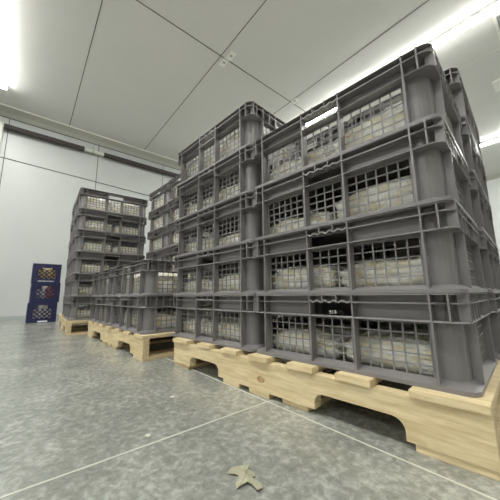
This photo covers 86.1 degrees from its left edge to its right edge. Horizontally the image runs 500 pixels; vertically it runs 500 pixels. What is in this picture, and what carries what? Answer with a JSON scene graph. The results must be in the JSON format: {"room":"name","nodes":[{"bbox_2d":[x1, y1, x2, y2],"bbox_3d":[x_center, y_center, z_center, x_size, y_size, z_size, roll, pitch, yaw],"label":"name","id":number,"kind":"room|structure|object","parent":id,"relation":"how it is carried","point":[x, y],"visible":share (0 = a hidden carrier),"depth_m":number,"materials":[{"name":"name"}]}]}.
{"room":"warehouse storage room","nodes":[
{"label":"warehouse storage room","id":0,"kind":"room"},
{"bbox_2d":[0,116,280,316],"bbox_3d":[-2.277,-0.402,5.125,14.450,3.163,0.101,7,-12,-39],"label":"wall","id":1,"kind":"structure","parent":0,"point":[37,203],"depth_m":4.26,"materials":[{"name":"paint"}]},
{"bbox_2d":[0,119,9,183],"bbox_3d":[-3.695,-0.556,3.889,0.010,2.993,0.002,7,-12,-40],"label":"trim","id":2,"kind":"structure","parent":1,"relation":"attached to","point":[9,119],"depth_m":4.04,"materials":[{"name":"grey"}]},
{"bbox_2d":[0,314,58,319],"bbox_3d":[-2.223,1.125,4.827,14.450,0.050,0.017,7,-12,-39],"label":"baseboard","id":3,"kind":"structure","parent":1,"relation":"attached to","point":[57,315],"depth_m":3.85,"materials":[{"name":"grey"}]},
{"bbox_2d":[1,157,148,195],"bbox_3d":[-3.000,-1.258,4.592,6.700,0.192,0.014,7,-12,-39],"label":"trim","id":4,"kind":"structure","parent":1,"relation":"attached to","point":[1,157],"depth_m":4.55,"materials":[{"name":"grey plastic"}]},
{"bbox_2d":[0,122,178,176],"bbox_3d":[-2.639,-1.433,4.860,2.881,0.840,0.114,7,-12,-39],"label":"door rail","id":5,"kind":"object","parent":1,"relation":"attached to","point":[5,126],"visible":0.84,"depth_m":4.56,"materials":[{"name":"white"}]},
{"bbox_2d":[0,103,180,169],"bbox_3d":[-2.219,-1.923,5.286,14.450,0.112,0.139,7,-12,-39],"label":"trim","id":6,"kind":"structure","parent":1,"relation":"attached to","point":[5,111],"depth_m":4.69,"materials":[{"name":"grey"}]},
{"bbox_2d":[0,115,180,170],"bbox_3d":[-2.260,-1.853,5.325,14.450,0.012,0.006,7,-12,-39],"label":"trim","id":7,"kind":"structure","parent":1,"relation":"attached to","point":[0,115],"depth_m":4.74,"materials":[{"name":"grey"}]},
{"bbox_2d":[0,310,499,499],"bbox_3d":[0.361,0.649,1.752,14.650,0.080,8.300,7,-12,-39],"label":"floor","id":8,"kind":"structure","parent":0,"point":[73,402],"depth_m":0.60,"materials":[{"name":"concrete"}]},
{"bbox_2d":[25,302,57,323],"bbox_3d":[-2.704,0.806,3.466,0.296,0.246,0.297,7,-12,-40],"label":"crate","id":9,"kind":"object","parent":8,"relation":"on","point":[51,305],"visible":0.92,"depth_m":3.35,"materials":[{"name":"blue plastic"}]},
{"bbox_2d":[32,305,41,318],"bbox_3d":[-2.710,0.789,3.389,0.104,0.225,0.104,7,-12,-40],"label":"carton","id":10,"kind":"object","parent":9,"relation":"in","point":[39,306],"visible":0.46,"depth_m":3.36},
{"bbox_2d":[29,283,60,302],"bbox_3d":[-2.698,0.564,3.515,0.296,0.246,0.296,7,-12,-41],"label":"crate","id":11,"kind":"object","parent":9,"relation":"on","point":[34,287],"visible":0.92,"depth_m":3.40,"materials":[{"name":"blue plastic"}]},
{"bbox_2d":[36,286,45,297],"bbox_3d":[-2.704,0.553,3.436,0.104,0.215,0.104,7,-12,-41],"label":"carton","id":12,"kind":"object","parent":11,"relation":"in","point":[42,287],"visible":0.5,"depth_m":3.41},
{"bbox_2d":[31,263,61,282],"bbox_3d":[-2.708,0.321,3.554,0.296,0.246,0.297,7,-12,-39],"label":"crate","id":13,"kind":"object","parent":11,"relation":"on","point":[36,266],"visible":0.94,"depth_m":3.44,"materials":[{"name":"blue plastic"}]},
{"bbox_2d":[45,285,54,297],"bbox_3d":[-2.619,0.562,3.510,0.104,0.220,0.104,7,-12,-41],"label":"carton","id":14,"kind":"object","parent":11,"relation":"in","point":[49,286],"visible":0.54,"depth_m":3.46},
{"bbox_2d":[41,305,51,317],"bbox_3d":[-2.625,0.798,3.462,0.104,0.230,0.104,7,-12,-40],"label":"carton","id":15,"kind":"object","parent":9,"relation":"in","point":[44,306],"visible":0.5,"depth_m":3.42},
{"bbox_2d":[58,314,98,335],"bbox_3d":[-1.474,0.772,2.968,1.027,0.120,1.200,7,-12,-37],"label":"wooden pallet","id":16,"kind":"object","parent":8,"relation":"on","point":[67,326],"visible":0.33,"depth_m":2.34,"materials":[{"name":"brown wood"}]},
{"bbox_2d":[62,297,90,316],"bbox_3d":[-1.644,0.599,2.879,0.597,0.195,0.400,7,-12,-37],"label":"crate","id":17,"kind":"object","parent":16,"relation":"on","point":[64,298],"visible":0.1,"depth_m":2.72,"materials":[{"name":"grey plastic"}]},
{"bbox_2d":[64,277,84,296],"bbox_3d":[-1.647,0.407,2.911,0.597,0.195,0.400,7,-12,-37],"label":"crate","id":18,"kind":"object","parent":17,"relation":"on","point":[66,279],"visible":0.09,"depth_m":2.78,"materials":[{"name":"grey plastic"}]},
{"bbox_2d":[66,257,115,277],"bbox_3d":[-1.649,0.215,2.943,0.597,0.195,0.400,7,-12,-37],"label":"crate","id":19,"kind":"object","parent":18,"relation":"on","point":[68,260],"visible":0.12,"depth_m":2.84,"materials":[{"name":"grey plastic"}]},
{"bbox_2d":[67,238,110,262],"bbox_3d":[-1.651,0.022,2.975,0.597,0.195,0.400,7,-12,-37],"label":"crate","id":20,"kind":"object","parent":19,"relation":"on","point":[70,242],"visible":0.12,"depth_m":2.88,"materials":[{"name":"grey plastic"}]},
{"bbox_2d":[69,220,113,245],"bbox_3d":[-1.653,-0.170,3.007,0.597,0.195,0.400,7,-12,-37],"label":"crate","id":21,"kind":"object","parent":20,"relation":"on","point":[72,224],"visible":0.11,"depth_m":2.90,"materials":[{"name":"grey plastic"}]},
{"bbox_2d":[71,201,75,223],"bbox_3d":[-1.656,-0.362,3.041,0.597,0.195,0.400,7,-12,-37],"label":"crate","id":22,"kind":"object","parent":21,"relation":"on","point":[74,206],"visible":0.09,"depth_m":2.84,"materials":[{"name":"grey plastic"}]},
{"bbox_2d":[64,297,90,320],"bbox_3d":[-1.397,0.544,2.564,0.597,0.195,0.400,7,-12,-37],"label":"crate","id":23,"kind":"object","parent":16,"relation":"on","point":[72,303],"visible":0.29,"depth_m":2.29,"materials":[{"name":"grey plastic"}]},
{"bbox_2d":[66,274,92,296],"bbox_3d":[-1.399,0.351,2.595,0.597,0.195,0.400,7,-12,-37],"label":"crate","id":24,"kind":"object","parent":23,"relation":"on","point":[74,280],"visible":0.31,"depth_m":2.32,"materials":[{"name":"grey plastic"}]},
{"bbox_2d":[79,285,91,294],"bbox_3d":[-1.508,0.369,2.507,0.256,0.110,0.308,7,-12,-37],"label":"plastic bag","id":25,"kind":"object","parent":24,"relation":"in","point":[82,292],"visible":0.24,"depth_m":2.37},
{"bbox_2d":[69,251,144,274],"bbox_3d":[-1.401,0.159,2.628,0.597,0.195,0.400,7,-12,-37],"label":"crate","id":26,"kind":"object","parent":24,"relation":"on","point":[76,259],"visible":0.69,"depth_m":2.44,"materials":[{"name":"grey plastic"}]},
{"bbox_2d":[81,262,108,271],"bbox_3d":[-1.509,0.172,2.540,0.256,0.120,0.308,7,-12,-37],"label":"plastic bag","id":27,"kind":"object","parent":26,"relation":"in","point":[96,269],"visible":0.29,"depth_m":2.42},
{"bbox_2d":[71,229,145,258],"bbox_3d":[-1.403,-0.033,2.660,0.597,0.195,0.400,7,-12,-37],"label":"crate","id":28,"kind":"object","parent":26,"relation":"on","point":[79,237],"visible":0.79,"depth_m":2.53,"materials":[{"name":"grey plastic"}]},
{"bbox_2d":[83,241,110,251],"bbox_3d":[-1.512,-0.021,2.573,0.256,0.123,0.308,7,-12,-37],"label":"plastic bag","id":29,"kind":"object","parent":28,"relation":"in","point":[96,244],"visible":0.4,"depth_m":2.46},
{"bbox_2d":[72,208,146,239],"bbox_3d":[-1.406,-0.226,2.691,0.597,0.195,0.400,7,-12,-37],"label":"crate","id":30,"kind":"object","parent":28,"relation":"on","point":[81,214],"visible":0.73,"depth_m":2.55,"materials":[{"name":"grey plastic"}]},
{"bbox_2d":[85,219,111,231],"bbox_3d":[-1.515,-0.221,2.605,0.256,0.138,0.308,7,-12,-37],"label":"plastic bag","id":31,"kind":"object","parent":30,"relation":"in","point":[98,221],"visible":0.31,"depth_m":2.48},
{"bbox_2d":[75,187,147,224],"bbox_3d":[-1.408,-0.418,2.725,0.597,0.195,0.400,7,-12,-37],"label":"crate","id":32,"kind":"object","parent":30,"relation":"on","point":[81,200],"visible":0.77,"depth_m":2.59,"materials":[{"name":"grey plastic"}]},
{"bbox_2d":[87,196,113,211],"bbox_3d":[-1.517,-0.432,2.642,0.256,0.177,0.308,7,-12,-37],"label":"plastic bag","id":33,"kind":"object","parent":32,"relation":"in","point":[91,204],"visible":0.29,"depth_m":2.52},
{"bbox_2d":[113,203,138,215],"bbox_3d":[-1.299,-0.399,2.807,0.256,0.160,0.308,7,-12,-37],"label":"plastic bag","id":34,"kind":"object","parent":32,"relation":"in","point":[134,207],"visible":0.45,"depth_m":2.69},
{"bbox_2d":[111,226,137,234],"bbox_3d":[-1.296,-0.183,2.770,0.256,0.112,0.308,7,-12,-37],"label":"plastic bag","id":35,"kind":"object","parent":30,"relation":"in","point":[116,228],"visible":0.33,"depth_m":2.64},
{"bbox_2d":[110,246,136,253],"bbox_3d":[-1.293,0.012,2.738,0.256,0.106,0.308,7,-12,-37],"label":"plastic bag","id":36,"kind":"object","parent":28,"relation":"in","point":[116,247],"visible":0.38,"depth_m":2.62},
{"bbox_2d":[77,306,90,317],"bbox_3d":[-1.506,0.567,2.475,0.256,0.100,0.308,7,-12,-37],"label":"plastic bag","id":37,"kind":"object","parent":23,"relation":"in","point":[86,312],"visible":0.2,"depth_m":2.34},
{"bbox_2d":[0,397,279,498],"bbox_3d":[0.713,0.535,1.341,14.450,0.001,0.005,7,-12,-39],"label":"trim","id":38,"kind":"structure","parent":8,"relation":"attached to","point":[23,489],"depth_m":0.54,"materials":[{"name":"grey"}]},
{"bbox_2d":[88,321,223,361],"bbox_3d":[-0.552,0.614,2.086,1.029,0.120,1.200,8,-13,-41],"label":"wooden pallet","id":39,"kind":"object","parent":8,"relation":"on","point":[117,338],"visible":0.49,"depth_m":1.51,"materials":[{"name":"brown wood"}]},
{"bbox_2d":[89,296,125,325],"bbox_3d":[-1.009,0.473,2.168,0.400,0.195,0.597,8,-13,-41],"label":"crate","id":40,"kind":"object","parent":39,"relation":"on","point":[98,304],"visible":0.35,"depth_m":2.00,"materials":[{"name":"grey plastic"}]},
{"bbox_2d":[91,268,113,296],"bbox_3d":[-1.011,0.281,2.201,0.400,0.195,0.597,8,-13,-41],"label":"crate","id":41,"kind":"object","parent":40,"relation":"on","point":[99,279],"visible":0.43,"depth_m":2.04,"materials":[{"name":"grey plastic"}]},
{"bbox_2d":[109,296,205,334],"bbox_3d":[-0.605,0.395,1.725,0.400,0.195,0.597,8,-13,-41],"label":"crate","id":42,"kind":"object","parent":39,"relation":"on","point":[147,306],"visible":0.67,"depth_m":1.48,"materials":[{"name":"grey plastic"}]},
{"bbox_2d":[111,259,206,295],"bbox_3d":[-0.607,0.202,1.756,0.400,0.195,0.597,8,-13,-41],"label":"crate","id":43,"kind":"object","parent":42,"relation":"on","point":[149,270],"visible":0.62,"depth_m":1.51,"materials":[{"name":"grey plastic"}]},
{"bbox_2d":[134,273,194,292],"bbox_3d":[-0.515,0.194,1.653,0.308,0.153,0.256,8,-13,-41],"label":"plastic bag","id":44,"kind":"object","parent":43,"relation":"in","point":[173,275],"visible":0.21,"depth_m":1.54,"materials":[{"name":"plastic"}]},
{"bbox_2d":[132,308,193,328],"bbox_3d":[-0.512,0.400,1.620,0.308,0.125,0.256,8,-13,-41],"label":"plastic bag","id":45,"kind":"object","parent":42,"relation":"in","point":[158,322],"visible":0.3,"depth_m":1.51,"materials":[{"name":"plastic"}]},
{"bbox_2d":[193,301,220,314],"bbox_3d":[-0.348,0.471,2.201,0.597,0.195,0.400,8,-13,-43],"label":"crate","id":46,"kind":"object","parent":39,"relation":"on","point":[207,302],"visible":0.02,"depth_m":2.00,"materials":[{"name":"grey plastic"}]},
{"bbox_3d":[-0.350,0.279,2.233,0.597,0.195,0.400,8,-13,-43],"label":"crate","id":47,"kind":"object","parent":46,"relation":"on","visible":0},
{"bbox_2d":[165,241,220,273],"bbox_3d":[-0.353,0.086,2.264,0.597,0.195,0.400,8,-13,-43],"label":"crate","id":48,"kind":"object","parent":47,"relation":"on","point":[171,251],"visible":0.09,"depth_m":2.15,"materials":[{"name":"grey plastic"}]},
{"bbox_2d":[166,222,210,248],"bbox_3d":[-0.355,-0.106,2.295,0.597,0.195,0.400,8,-13,-43],"label":"crate","id":49,"kind":"object","parent":48,"relation":"on","point":[171,228],"visible":0.15,"depth_m":2.17,"materials":[{"name":"grey plastic"}]},
{"bbox_2d":[167,198,193,224],"bbox_3d":[-0.358,-0.298,2.329,0.597,0.195,0.400,8,-13,-43],"label":"crate","id":50,"kind":"object","parent":49,"relation":"on","point":[172,205],"visible":0.06,"depth_m":2.21,"materials":[{"name":"grey plastic"}]},
{"bbox_2d":[168,173,180,203],"bbox_3d":[-0.360,-0.491,2.361,0.597,0.195,0.400,8,-13,-43],"label":"crate","id":51,"kind":"object","parent":50,"relation":"on","point":[172,184],"visible":0.12,"depth_m":2.24,"materials":[{"name":"grey plastic"}]},
{"bbox_2d":[172,232,210,243],"bbox_3d":[-0.455,-0.123,2.201,0.256,0.176,0.308,8,-13,-43],"label":"plastic bag","id":52,"kind":"object","parent":49,"relation":"in","point":[174,232],"visible":0.04,"depth_m":2.15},
{"bbox_3d":[-0.622,0.523,2.494,0.597,0.195,0.400,8,-13,-43],"label":"crate","id":53,"kind":"object","parent":39,"relation":"on","visible":0},
{"bbox_3d":[-0.624,0.331,2.526,0.597,0.195,0.400,8,-13,-43],"label":"crate","id":54,"kind":"object","parent":53,"relation":"on","visible":0},
{"bbox_2d":[146,249,168,260],"bbox_3d":[-0.627,0.138,2.558,0.597,0.195,0.400,8,-13,-43],"label":"crate","id":55,"kind":"object","parent":54,"relation":"on","point":[155,255],"visible":0.1,"depth_m":2.33,"materials":[{"name":"grey plastic"}]},
{"bbox_2d":[147,226,168,252],"bbox_3d":[-0.628,-0.054,2.591,0.597,0.195,0.400,8,-13,-43],"label":"crate","id":56,"kind":"object","parent":55,"relation":"on","point":[151,236],"visible":0.23,"depth_m":2.36,"materials":[{"name":"grey plastic"}]},
{"bbox_2d":[152,236,161,250],"bbox_3d":[-0.728,-0.069,2.496,0.256,0.174,0.308,8,-13,-43],"label":"plastic bag","id":57,"kind":"object","parent":56,"relation":"in","point":[156,246],"visible":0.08,"depth_m":2.44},
{"bbox_2d":[148,204,169,233],"bbox_3d":[-0.631,-0.246,2.623,0.597,0.195,0.400,8,-13,-43],"label":"crate","id":58,"kind":"object","parent":56,"relation":"on","point":[162,210],"visible":0.24,"depth_m":2.40,"materials":[{"name":"grey plastic"}]},
{"bbox_2d":[153,215,162,229],"bbox_3d":[-0.730,-0.266,2.529,0.256,0.184,0.308,8,-13,-43],"label":"plastic bag","id":59,"kind":"object","parent":58,"relation":"in","point":[157,224],"visible":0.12,"depth_m":2.48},
{"bbox_2d":[149,183,170,214],"bbox_3d":[-0.632,-0.439,2.655,0.597,0.195,0.400,8,-13,-43],"label":"crate","id":60,"kind":"object","parent":58,"relation":"on","point":[154,196],"visible":0.21,"depth_m":2.43,"materials":[{"name":"grey plastic"}]},
{"bbox_2d":[154,195,163,208],"bbox_3d":[-0.732,-0.455,2.560,0.256,0.176,0.308,8,-13,-43],"label":"plastic bag","id":61,"kind":"object","parent":60,"relation":"in","point":[158,203],"visible":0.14,"depth_m":2.50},
{"bbox_2d":[227,461,261,489],"bbox_3d":[-0.011,0.394,0.466,0.046,0.007,0.084,4,-10,-24],"label":"dry leaf","id":62,"kind":"object","parent":8,"relation":"on","point":[244,474],"visible":1,"depth_m":0.47,"materials":[{"name":"plant"}]},
{"bbox_2d":[85,323,496,499],"bbox_3d":[-0.300,0.527,1.216,0.005,0.001,8.100,7,-12,-39],"label":"floor line","id":63,"kind":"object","parent":8,"relation":"attached to","point":[478,492],"depth_m":0.55,"materials":[{"name":"grey"}]},
{"bbox_2d":[173,337,499,481],"bbox_3d":[0.407,0.457,1.208,1.058,0.120,1.118,8,-13,-43],"label":"wooden pallet","id":64,"kind":"object","parent":8,"relation":"on","point":[463,432],"visible":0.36,"depth_m":0.60,"materials":[{"name":"brown wood"}]},
{"bbox_2d":[172,295,306,351],"bbox_3d":[-0.052,0.314,1.282,0.400,0.195,0.597,8,-13,-43],"label":"crate","id":65,"kind":"object","parent":64,"relation":"on","point":[252,323],"visible":0.52,"depth_m":1.08,"materials":[{"name":"grey plastic"}]},
{"bbox_2d":[182,313,238,336],"bbox_3d":[-0.147,0.370,1.373,0.308,0.094,0.256,8,-13,-43],"label":"plastic bag","id":66,"kind":"object","parent":65,"relation":"in","point":[224,314],"visible":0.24,"depth_m":1.28,"materials":[{"name":"plastic"}]},
{"bbox_2d":[173,242,304,295],"bbox_3d":[-0.054,0.122,1.314,0.400,0.195,0.597,8,-13,-43],"label":"crate","id":67,"kind":"object","parent":65,"relation":"on","point":[240,259],"visible":0.67,"depth_m":1.13,"materials":[{"name":"grey plastic"}]},
{"bbox_2d":[183,276,220,291],"bbox_3d":[-0.149,0.181,1.405,0.308,0.088,0.256,8,-13,-43],"label":"plastic bag","id":68,"kind":"object","parent":67,"relation":"in","point":[210,278],"visible":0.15,"depth_m":1.30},
{"bbox_2d":[174,192,290,260],"bbox_3d":[-0.056,-0.070,1.346,0.400,0.195,0.597,8,-13,-43],"label":"crate","id":69,"kind":"object","parent":67,"relation":"on","point":[251,219],"visible":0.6,"depth_m":1.16,"materials":[{"name":"grey plastic"}]},
{"bbox_2d":[184,237,221,252],"bbox_3d":[-0.152,-0.015,1.437,0.308,0.096,0.256,8,-13,-43],"label":"plastic bag","id":70,"kind":"object","parent":69,"relation":"in","point":[207,240],"visible":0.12,"depth_m":1.30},
{"bbox_2d":[219,233,237,244],"bbox_3d":[0.040,-0.038,1.240,0.308,0.073,0.256,8,-13,-43],"label":"plastic bag","id":71,"kind":"object","parent":69,"relation":"in","point":[236,234],"visible":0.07,"depth_m":1.16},
{"bbox_2d":[175,145,287,230],"bbox_3d":[-0.060,-0.263,1.377,0.400,0.195,0.597,8,-13,-43],"label":"crate","id":72,"kind":"object","parent":69,"relation":"on","point":[249,169],"visible":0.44,"depth_m":1.20,"materials":[{"name":"grey plastic"}]},
{"bbox_2d":[185,197,213,215],"bbox_3d":[-0.155,-0.215,1.470,0.308,0.112,0.256,8,-13,-43],"label":"plastic bag","id":73,"kind":"object","parent":72,"relation":"in","point":[207,200],"visible":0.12,"depth_m":1.35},
{"bbox_2d":[219,184,237,200],"bbox_3d":[0.036,-0.255,1.275,0.308,0.121,0.256,8,-13,-43],"label":"plastic bag","id":74,"kind":"object","parent":72,"relation":"in","point":[236,187],"visible":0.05,"depth_m":1.20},
{"bbox_2d":[177,101,300,196],"bbox_3d":[-0.061,-0.455,1.410,0.400,0.195,0.597,8,-13,-43],"label":"crate","id":75,"kind":"object","parent":72,"relation":"on","point":[250,119],"visible":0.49,"depth_m":1.22,"materials":[{"name":"grey plastic"}]},
{"bbox_2d":[187,153,214,177],"bbox_3d":[-0.157,-0.432,1.506,0.308,0.160,0.256,8,-13,-43],"label":"plastic bag","id":76,"kind":"object","parent":75,"relation":"in","point":[208,158],"visible":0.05,"depth_m":1.39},
{"bbox_2d":[220,133,294,159],"bbox_3d":[0.035,-0.470,1.312,0.308,0.168,0.256,8,-13,-43],"label":"plastic bag","id":77,"kind":"object","parent":75,"relation":"in","point":[236,136],"visible":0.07,"depth_m":1.24,"materials":[{"name":"plastic"}]},
{"bbox_2d":[219,272,273,290],"bbox_3d":[0.042,0.139,1.210,0.308,0.102,0.256,8,-13,-43],"label":"plastic bag","id":78,"kind":"object","parent":67,"relation":"in","point":[232,274],"visible":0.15,"depth_m":1.13,"materials":[{"name":"plastic"}]},
{"bbox_2d":[218,315,296,341],"bbox_3d":[0.044,0.334,1.178,0.308,0.098,0.256,8,-13,-43],"label":"plastic bag","id":79,"kind":"object","parent":65,"relation":"in","point":[232,320],"visible":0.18,"depth_m":1.10,"materials":[{"name":"plastic"}]},
{"bbox_2d":[291,310,365,326],"bbox_3d":[0.523,0.330,1.415,0.597,0.195,0.400,8,-13,-43],"label":"crate","id":80,"kind":"object","parent":64,"relation":"on","point":[349,313],"visible":0.02,"depth_m":1.13,"materials":[{"name":"grey plastic"}]},
{"bbox_3d":[0.519,0.137,1.447,0.597,0.195,0.400,8,-13,-43],"label":"crate","id":81,"kind":"object","parent":80,"relation":"on","visible":0},
{"bbox_3d":[0.518,-0.055,1.480,0.597,0.195,0.400,8,-13,-43],"label":"crate","id":82,"kind":"object","parent":81,"relation":"on","visible":0},
{"bbox_3d":[0.516,-0.247,1.511,0.597,0.195,0.400,8,-13,-43],"label":"crate","id":83,"kind":"object","parent":82,"relation":"on","visible":0},
{"bbox_2d":[299,121,350,156],"bbox_3d":[0.512,-0.440,1.543,0.597,0.195,0.400,8,-13,-43],"label":"crate","id":84,"kind":"object","parent":83,"relation":"on","point":[346,125],"visible":0.02,"depth_m":1.29,"materials":[{"name":"grey plastic"}]},
{"bbox_2d":[256,292,497,397],"bbox_3d":[0.362,0.239,0.858,0.400,0.195,0.597,8,-13,-43],"label":"crate","id":85,"kind":"object","parent":64,"relation":"on","point":[464,362],"visible":0.89,"depth_m":0.64,"materials":[{"name":"grey plastic"}]},
{"bbox_2d":[273,320,369,358],"bbox_3d":[0.267,0.297,0.949,0.308,0.089,0.256,8,-13,-43],"label":"plastic bag","id":86,"kind":"object","parent":85,"relation":"in","point":[337,330],"visible":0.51,"depth_m":0.84,"materials":[{"name":"plastic"}]},
{"bbox_2d":[256,200,487,294],"bbox_3d":[0.362,0.046,0.889,0.400,0.195,0.597,8,-13,-43],"label":"crate","id":87,"kind":"object","parent":85,"relation":"on","point":[448,243],"visible":0.91,"depth_m":0.69,"materials":[{"name":"grey plastic"}]},
{"bbox_2d":[272,261,347,288],"bbox_3d":[0.266,0.097,0.982,0.308,0.105,0.256,8,-13,-43],"label":"plastic bag","id":88,"kind":"object","parent":87,"relation":"in","point":[325,276],"visible":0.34,"depth_m":0.86,"materials":[{"name":"plastic"}]},
{"bbox_2d":[254,117,476,246],"bbox_3d":[0.358,-0.146,0.921,0.400,0.195,0.597,8,-13,-43],"label":"crate","id":89,"kind":"object","parent":87,"relation":"on","point":[439,171],"visible":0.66,"depth_m":0.72,"materials":[{"name":"grey plastic"}]},
{"bbox_2d":[270,211,337,233],"bbox_3d":[0.262,-0.082,1.011,0.308,0.078,0.256,8,-13,-43],"label":"plastic bag","id":90,"kind":"object","parent":89,"relation":"in","point":[313,214],"visible":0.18,"depth_m":0.89,"materials":[{"name":"plastic"}]},
{"bbox_2d":[254,43,467,208],"bbox_3d":[0.356,-0.338,0.954,0.400,0.195,0.597,8,-13,-43],"label":"crate","id":91,"kind":"object","parent":89,"relation":"on","point":[426,93],"visible":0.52,"depth_m":0.77,"materials":[{"name":"grey plastic"}]},
{"bbox_2d":[269,148,332,180],"bbox_3d":[0.261,-0.287,1.047,0.308,0.105,0.256,8,-13,-43],"label":"plastic bag","id":92,"kind":"object","parent":91,"relation":"in","point":[318,152],"visible":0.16,"depth_m":0.93,"materials":[{"name":"plastic"}]},
{"bbox_2d":[331,106,404,153],"bbox_3d":[0.453,-0.333,0.853,0.308,0.126,0.256,8,-13,-43],"label":"plastic bag","id":93,"kind":"object","parent":91,"relation":"in","point":[400,116],"visible":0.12,"depth_m":0.74,"materials":[{"name":"plastic"}]},
{"bbox_2d":[335,177,413,218],"bbox_3d":[0.454,-0.137,0.819,0.308,0.118,0.256,8,-13,-43],"label":"plastic bag","id":94,"kind":"object","parent":89,"relation":"in","point":[405,181],"visible":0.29,"depth_m":0.71,"materials":[{"name":"plastic"}]},
{"bbox_2d":[340,254,423,286],"bbox_3d":[0.458,0.064,0.786,0.308,0.101,0.256,8,-13,-43],"label":"plastic bag","id":95,"kind":"object","parent":87,"relation":"in","point":[418,280],"visible":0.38,"depth_m":0.69,"materials":[{"name":"plastic"}]},
{"bbox_2d":[344,324,433,376],"bbox_3d":[0.459,0.260,0.753,0.308,0.095,0.256,8,-13,-43],"label":"plastic bag","id":96,"kind":"object","parent":85,"relation":"in","point":[397,336],"visible":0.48,"depth_m":0.66,"materials":[{"name":"plastic"}]},
{"bbox_2d":[371,292,499,359],"bbox_3d":[0.802,0.279,1.129,0.597,0.195,0.400,8,-13,-43],"label":"crate","id":97,"kind":"object","parent":64,"relation":"on","point":[494,297],"visible":0.23,"depth_m":0.82,"materials":[{"name":"grey plastic"}]},
{"bbox_2d":[364,230,499,291],"bbox_3d":[0.800,0.086,1.161,0.597,0.195,0.400,8,-13,-43],"label":"crate","id":98,"kind":"object","parent":97,"relation":"on","point":[489,254],"visible":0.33,"depth_m":0.97,"materials":[{"name":"grey plastic"}]},
{"bbox_2d":[469,172,497,247],"bbox_3d":[0.798,-0.106,1.194,0.597,0.195,0.400,8,-13,-43],"label":"crate","id":99,"kind":"object","parent":98,"relation":"on","point":[482,212],"visible":0.21,"depth_m":0.94,"materials":[{"name":"grey plastic"}]},
{"bbox_2d":[461,118,490,206],"bbox_3d":[0.795,-0.298,1.225,0.597,0.195,0.400,8,-13,-43],"label":"crate","id":100,"kind":"object","parent":99,"relation":"on","point":[472,157],"visible":0.2,"depth_m":0.97,"materials":[{"name":"grey plastic"}]},
{"bbox_2d":[349,67,484,167],"bbox_3d":[0.793,-0.491,1.256,0.597,0.195,0.400,8,-13,-43],"label":"crate","id":101,"kind":"object","parent":100,"relation":"on","point":[452,75],"visible":0.23,"depth_m":1.06,"materials":[{"name":"grey plastic"}]},
{"bbox_2d":[0,0,499,175],"bbox_3d":[0.323,-2.560,2.286,14.650,0.100,8.300,7,-12,-39],"label":"ceiling","id":102,"kind":"structure","parent":0,"point":[141,67],"depth_m":3.25,"materials":[{"name":"paint"}]},
{"bbox_2d":[0,2,7,90],"bbox_3d":[-1.290,-2.636,1.177,0.108,0.076,6.460,7,-12,-39],"label":"strip light","id":103,"kind":"object","parent":102,"relation":"attached to","point":[3,78],"visible":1,"depth_m":3.21,"materials":[{"name":"grey"}]},
{"bbox_2d":[69,0,102,124],"bbox_3d":[-0.504,-2.630,1.498,0.009,0.002,7.942,7,-12,-39],"label":"trim","id":104,"kind":"structure","parent":102,"relation":"attached to","point":[102,0],"depth_m":3.17,"materials":[{"name":"grey"}]},
{"bbox_2d":[144,0,266,149],"bbox_3d":[0.448,-2.511,2.279,0.009,0.002,7.942,7,-12,-39],"label":"trim","id":105,"kind":"structure","parent":102,"relation":"attached to","point":[265,0],"depth_m":3.33,"materials":[{"name":"grey"}]},
{"bbox_2d":[219,57,228,67],"bbox_3d":[-0.322,-2.327,3.319,0.075,0.004,0.130,7,-12,-39],"label":"label","id":106,"kind":"object","parent":102,"relation":"attached to","point":[223,62],"visible":1,"depth_m":3.32,"materials":[{"name":"white"}]},
{"bbox_2d":[226,51,235,60],"bbox_3d":[-0.228,-2.343,3.229,0.075,0.004,0.130,7,-12,-39],"label":"label","id":107,"kind":"object","parent":102,"relation":"attached to","point":[232,54],"visible":1,"depth_m":3.22,"materials":[{"name":"white"}]},
{"bbox_2d":[136,0,327,126],"bbox_3d":[-0.425,-2.352,3.167,14.450,0.003,0.010,7,-12,-39],"label":"trim","id":108,"kind":"structure","parent":102,"relation":"attached to","point":[136,0],"depth_m":3.13,"materials":[{"name":"grey"}]},
{"bbox_2d":[273,0,428,114],"bbox_3d":[1.406,-2.391,3.065,0.009,0.002,7.942,7,-12,-39],"label":"trim","id":109,"kind":"structure","parent":102,"relation":"attached to","point":[428,0],"depth_m":3.16,"materials":[{"name":"grey"}]},
{"bbox_2d":[306,0,499,125],"bbox_3d":[1.662,-2.268,3.601,0.107,0.076,6.460,7,-12,-39],"label":"strip light","id":110,"kind":"object","parent":102,"relation":"attached to","point":[492,7],"visible":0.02,"depth_m":2.83,"materials":[{"name":"grey"}]},
{"bbox_2d":[480,136,499,146],"bbox_3d":[4.109,-1.962,5.610,0.107,0.076,6.460,7,-12,-39],"label":"strip light","id":111,"kind":"object","parent":102,"relation":"attached to","point":[495,139],"visible":0.02,"depth_m":5.05,"materials":[{"name":"grey"}]},
{"bbox_2d":[492,10,499,40],"bbox_3d":[2.823,-2.434,2.808,0.500,0.036,0.350,7,-12,-39],"label":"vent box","id":112,"kind":"object","parent":102,"relation":"attached to","point":[496,16],"visible":1,"depth_m":2.82,"materials":[{"name":"white"}]},
{"bbox_2d":[492,79,499,91],"bbox_3d":[3.518,-2.307,3.668,0.280,0.020,0.260,7,-12,-39],"label":"ceiling plate","id":113,"kind":"object","parent":102,"relation":"attached to","point":[496,84],"visible":1,"depth_m":3.72,"materials":[{"name":"white"}]},
{"bbox_2d":[486,178,499,257],"bbox_3d":[5.939,-0.252,6.614,0.103,3.163,8.100,7,-12,-39],"label":"wall","id":114,"kind":"structure","parent":0,"point":[493,186],"depth_m":6.55,"materials":[{"name":"paint"}]},
{"bbox_2d":[486,173,499,180],"bbox_3d":[5.844,-1.773,6.802,0.100,0.100,8.100,7,-12,-39],"label":"trim","id":115,"kind":"structure","parent":114,"relation":"attached to","point":[497,175],"depth_m":6.60,"materials":[{"name":"grey"}]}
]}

